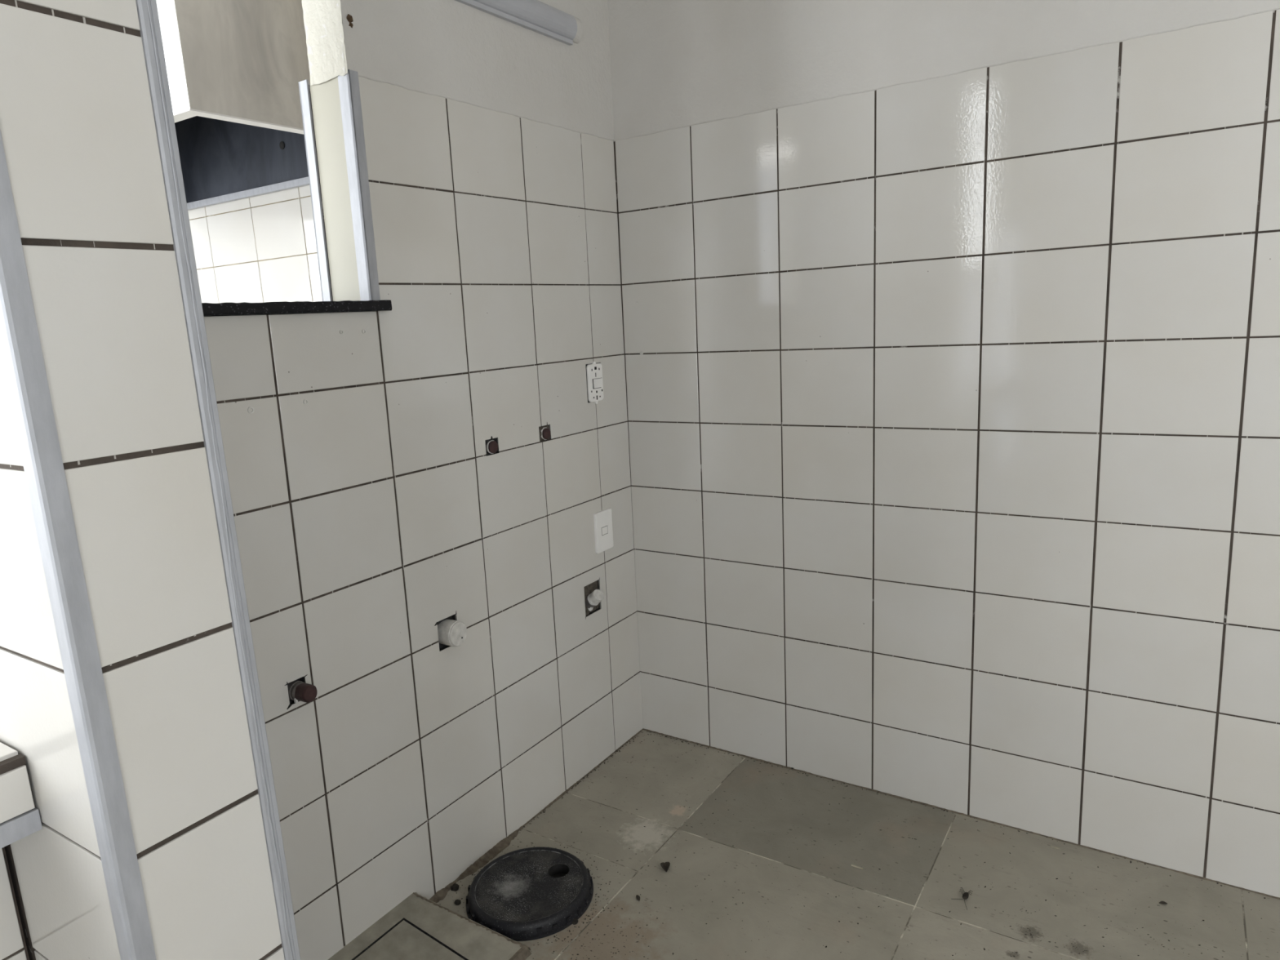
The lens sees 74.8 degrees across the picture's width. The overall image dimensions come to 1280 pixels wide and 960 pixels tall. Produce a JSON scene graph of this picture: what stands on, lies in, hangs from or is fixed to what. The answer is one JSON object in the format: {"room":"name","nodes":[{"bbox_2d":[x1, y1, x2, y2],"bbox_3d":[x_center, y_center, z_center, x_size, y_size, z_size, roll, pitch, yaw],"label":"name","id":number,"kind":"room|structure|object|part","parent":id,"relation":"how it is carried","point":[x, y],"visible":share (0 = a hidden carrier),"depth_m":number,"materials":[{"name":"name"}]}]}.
{"room":"laundry room","nodes":[
{"label":"laundry room","id":0,"kind":"room"},
{"bbox_2d":[0,0,300,959],"bbox_3d":[-0.802,-0.339,0.960,0.682,3.000,0.179,4,13,33],"label":"wall partition","id":1,"kind":"structure","parent":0,"point":[131,696],"depth_m":0.84,"materials":[{"name":"white tile"}]},
{"bbox_3d":[-0.569,-0.305,0.720,0.025,3.000,0.023,4,13,33],"label":"edge trim","id":2,"kind":"part","parent":1,"relation":"part of","materials":[{"name":"metal"}]},
{"bbox_3d":[-0.475,-0.334,0.844,0.006,3.000,0.018,4,13,33],"label":"edge trim","id":3,"kind":"part","parent":1,"relation":"part of","materials":[{"name":"metal"}]},
{"bbox_2d":[187,185,322,303],"bbox_3d":[-1.446,-0.773,3.385,3.052,3.000,0.101,4,13,33],"label":"wall","id":4,"kind":"structure","parent":0,"point":[260,248],"depth_m":3.34,"materials":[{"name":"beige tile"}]},
{"bbox_2d":[155,0,310,210],"bbox_3d":[-1.534,-1.311,2.731,1.591,0.607,0.859,4,13,33],"label":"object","id":5,"kind":"object","parent":4,"relation":"attached to","point":[235,68],"visible":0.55,"depth_m":2.19,"materials":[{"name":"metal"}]},
{"bbox_3d":[-1.762,-1.233,2.382,1.573,0.603,0.006,4,13,33],"label":"panel","id":6,"kind":"part","parent":5,"relation":"part of","materials":[{"name":"silver metal"}]},
{"bbox_3d":[-0.869,-1.268,2.307,0.006,0.603,0.856,4,13,33],"label":"panel","id":7,"kind":"part","parent":5,"relation":"part of","materials":[{"name":"silver metal"}]},
{"bbox_2d":[204,0,642,959],"bbox_3d":[-1.240,-0.266,0.764,0.176,3.020,4.259,4,13,33],"label":"wall","id":8,"kind":"structure","parent":0,"point":[372,510],"depth_m":1.91,"materials":[{"name":"white tile"}]},
{"bbox_2d":[201,0,391,316],"bbox_3d":[-0.803,-0.708,1.421,0.184,0.851,0.702,4,13,33],"label":"window","id":9,"kind":"structure","parent":8,"relation":"in","point":[335,100],"depth_m":1.70,"materials":[{"name":"metal"}]},
{"bbox_3d":[-0.781,-0.302,1.500,0.184,0.022,0.702,4,13,33],"label":"sill","id":10,"kind":"part","parent":9,"relation":"part of","materials":[{"name":"black stone"}]},
{"bbox_3d":[-0.671,-0.597,1.759,0.028,0.448,0.036,4,13,33],"label":"edge trim","id":11,"kind":"part","parent":9,"relation":"part of","materials":[{"name":"metal"}]},
{"bbox_3d":[-0.568,-0.588,1.694,0.034,0.444,0.031,4,13,33],"label":"edge trim","id":12,"kind":"part","parent":9,"relation":"part of","materials":[{"name":"metal"}]},
{"bbox_2d":[287,680,317,702],"bbox_3d":[-0.661,0.409,1.621,0.072,0.039,0.039,4,13,33],"label":"pipe","id":13,"kind":"object","parent":8,"relation":"attached to","point":[298,691],"visible":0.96,"depth_m":1.60,"materials":[{"name":"brown plastic"}]},
{"bbox_2d":[287,680,302,700],"bbox_3d":[-0.677,0.408,1.631,0.034,0.039,0.039,4,13,33],"label":"socket","id":14,"kind":"object","parent":13,"relation":"attached to","point":[292,686],"depth_m":1.61,"materials":[{"name":"grey plastic"}]},
{"bbox_2d":[346,13,353,27],"bbox_3d":[-0.566,-0.896,1.635,0.006,0.024,0.015,4,13,33],"label":"nest","id":15,"kind":"object","parent":8,"relation":"attached to","point":[349,18],"visible":1,"depth_m":1.63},
{"bbox_2d":[437,619,466,646],"bbox_3d":[-0.446,0.355,1.957,0.067,0.059,0.061,4,13,33],"label":"pipe","id":16,"kind":"object","parent":8,"relation":"attached to","point":[452,633],"visible":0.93,"depth_m":1.93,"materials":[{"name":"white plastic"}]},
{"bbox_2d":[485,440,497,453],"bbox_3d":[-0.372,-0.081,2.054,0.038,0.036,0.036,4,13,33],"label":"pipe","id":17,"kind":"object","parent":8,"relation":"attached to","point":[491,446],"visible":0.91,"depth_m":2.04,"materials":[{"name":"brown plastic"}]},
{"bbox_2d":[454,0,582,47],"bbox_3d":[-0.340,-1.123,1.943,0.028,0.073,0.674,4,13,33],"label":"lamp","id":18,"kind":"object","parent":8,"relation":"attached to","point":[535,15],"visible":1,"depth_m":2.06,"materials":[{"name":"paint"}]},
{"bbox_2d":[473,0,577,39],"bbox_3d":[-0.339,-1.128,1.941,0.024,0.063,0.614,4,13,33],"label":"diffuser","id":19,"kind":"object","parent":18,"relation":"attached to","point":[535,15],"depth_m":2.06,"materials":[{"name":"white plastic"}]},
{"bbox_2d":[540,426,551,439],"bbox_3d":[-0.260,-0.123,2.224,0.038,0.036,0.036,4,13,33],"label":"pipe","id":20,"kind":"object","parent":8,"relation":"attached to","point":[545,432],"visible":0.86,"depth_m":2.21,"materials":[{"name":"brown plastic"}]},
{"bbox_2d":[585,361,603,404],"bbox_3d":[-0.125,-0.276,2.379,0.012,0.120,0.073,4,13,33],"label":"outlet frame","id":21,"kind":"object","parent":8,"relation":"attached to","point":[593,371],"visible":1,"depth_m":2.37,"materials":[{"name":"white plastic"}]},
{"bbox_2d":[585,589,604,611],"bbox_3d":[-0.133,0.348,2.420,0.064,0.070,0.041,4,13,33],"label":"pipe","id":22,"kind":"object","parent":8,"relation":"attached to","point":[597,596],"visible":1,"depth_m":2.41,"materials":[{"name":"white plastic"}]},
{"bbox_2d":[593,507,613,553],"bbox_3d":[-0.106,0.149,2.456,0.009,0.119,0.083,4,13,33],"label":"wall switch","id":23,"kind":"object","parent":8,"relation":"attached to","point":[603,531],"visible":1,"depth_m":2.45,"materials":[{"name":"white plastic"}]},
{"bbox_2d":[436,729,1279,959],"bbox_3d":[-1.024,1.279,0.964,6.800,0.150,4.400,4,13,33],"label":"floor","id":24,"kind":"structure","parent":0,"point":[653,799],"depth_m":1.93,"materials":[{"name":"grey concrete"}]},
{"bbox_2d":[0,742,42,959],"bbox_3d":[-1.510,0.942,0.135,0.514,0.880,2.423,4,13,33],"label":"countertop","id":25,"kind":"structure","parent":24,"relation":"on","point":[20,818],"depth_m":0.92,"materials":[{"name":"white tile"}]},
{"bbox_3d":[-1.332,0.602,-0.059,0.044,0.024,2.423,4,13,33],"label":"edge trim","id":26,"kind":"part","parent":25,"relation":"part of","materials":[{"name":"metal"}]},
{"bbox_2d":[328,892,531,959],"bbox_3d":[-0.507,1.017,1.631,0.319,0.055,0.551,4,13,33],"label":"box","id":27,"kind":"object","parent":24,"relation":"on","point":[418,927],"visible":1,"depth_m":1.78,"materials":[{"name":"grey concrete"}]},
{"bbox_3d":[-0.521,1.020,1.623,0.216,0.042,0.362,4,13,33],"label":"lid","id":28,"kind":"part","parent":27,"relation":"part of","materials":[{"name":"grey concrete"}]},
{"bbox_2d":[450,883,459,891],"bbox_3d":[-0.439,0.967,1.989,0.022,0.010,0.019,4,13,33],"label":"clod","id":29,"kind":"object","parent":24,"relation":"on","point":[455,886],"visible":1,"depth_m":1.99,"materials":[{"name":"black soil"}]},
{"bbox_2d":[454,899,461,905],"bbox_3d":[-0.422,0.977,1.940,0.016,0.007,0.015,4,13,33],"label":"clod","id":30,"kind":"object","parent":24,"relation":"on","point":[457,902],"visible":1,"depth_m":1.94,"materials":[{"name":"black soil"}]},
{"bbox_2d":[466,846,593,941],"bbox_3d":[-0.257,0.952,1.951,0.295,0.033,0.295,4,13,33],"label":"lid","id":31,"kind":"object","parent":24,"relation":"on","point":[522,895],"visible":0.96,"depth_m":1.92,"materials":[{"name":"black plastic"}]},
{"bbox_2d":[572,918,577,924],"bbox_3d":[-0.145,0.978,1.856,0.017,0.007,0.015,-3,11,0],"label":"clod","id":32,"kind":"object","parent":24,"relation":"on","point":[575,922],"visible":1,"depth_m":1.85,"materials":[{"name":"black soil"}]},
{"bbox_2d":[660,862,670,871],"bbox_3d":[0.061,0.931,2.020,0.025,0.013,0.029,4,13,33],"label":"dead leaf","id":33,"kind":"object","parent":24,"relation":"on","point":[665,865],"visible":1,"depth_m":2.02,"materials":[{"name":"brown plant"}]},
{"bbox_2d":[851,864,862,869],"bbox_3d":[0.515,0.918,1.987,0.028,0.002,0.003,4,13,33],"label":"bit","id":34,"kind":"object","parent":24,"relation":"on","point":[853,865],"visible":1,"depth_m":1.99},
{"bbox_2d":[439,731,1278,959],"bbox_3d":[0.673,0.961,1.721,2.202,0.001,1.004,4,13,33],"label":"floor grit","id":35,"kind":"structure","parent":24,"relation":"on","point":[651,731],"depth_m":1.91,"materials":[{"name":"grey gravel"}]},
{"bbox_2d":[955,887,973,910],"bbox_3d":[0.712,0.924,1.857,0.040,0.017,0.052,4,13,33],"label":"insect","id":36,"kind":"object","parent":24,"relation":"on","point":[965,895],"visible":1,"depth_m":1.86},
{"bbox_2d":[607,0,1279,899],"bbox_3d":[1.374,-0.567,1.570,3.431,3.020,0.163,4,13,33],"label":"wall","id":37,"kind":"structure","parent":0,"point":[951,328],"depth_m":2.00,"materials":[{"name":"white tile"}]}
]}

